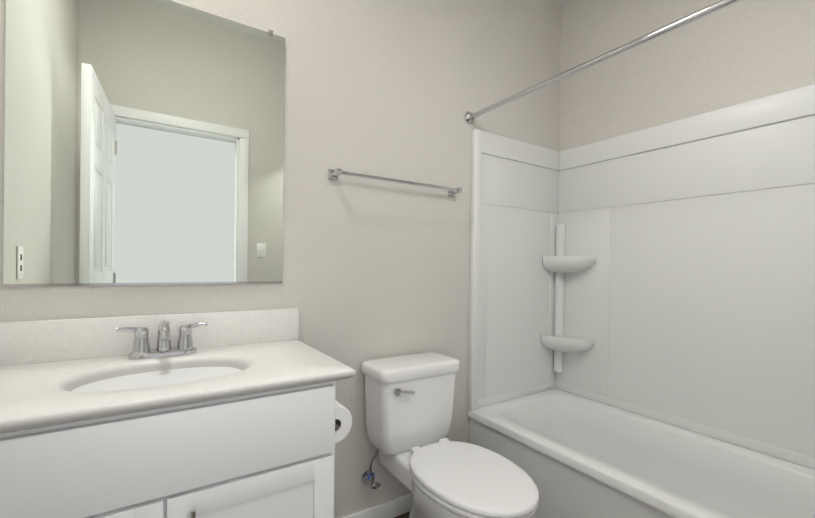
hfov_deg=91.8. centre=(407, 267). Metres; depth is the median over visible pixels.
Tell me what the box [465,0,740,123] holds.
shower curtain rod
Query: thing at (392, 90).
wall
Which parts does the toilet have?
flush lever, seat lid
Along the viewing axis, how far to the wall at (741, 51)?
2.04 m
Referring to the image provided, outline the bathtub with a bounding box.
[468,84,814,517]
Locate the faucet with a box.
[115,320,207,359]
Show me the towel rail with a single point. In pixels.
(334, 174)
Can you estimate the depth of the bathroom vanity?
1.04 m
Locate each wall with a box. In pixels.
[0,0,560,517]
[559,0,814,151]
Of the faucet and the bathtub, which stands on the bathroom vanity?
the faucet
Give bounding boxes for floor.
[394,511,409,517]
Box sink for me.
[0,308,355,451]
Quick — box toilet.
[361,352,538,517]
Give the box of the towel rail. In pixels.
[329,168,461,195]
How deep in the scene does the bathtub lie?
1.98 m
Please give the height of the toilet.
0.791 m
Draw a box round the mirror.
[3,0,284,286]
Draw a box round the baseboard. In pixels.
[343,492,412,517]
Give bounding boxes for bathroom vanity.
[0,308,355,517]
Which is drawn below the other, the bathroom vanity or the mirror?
the bathroom vanity
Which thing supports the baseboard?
attached to the wall at (392, 90)
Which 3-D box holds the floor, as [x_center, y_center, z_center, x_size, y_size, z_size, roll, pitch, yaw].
[0.465,1.258,0.404,3.490,0.050,3.380,1,0,-33]

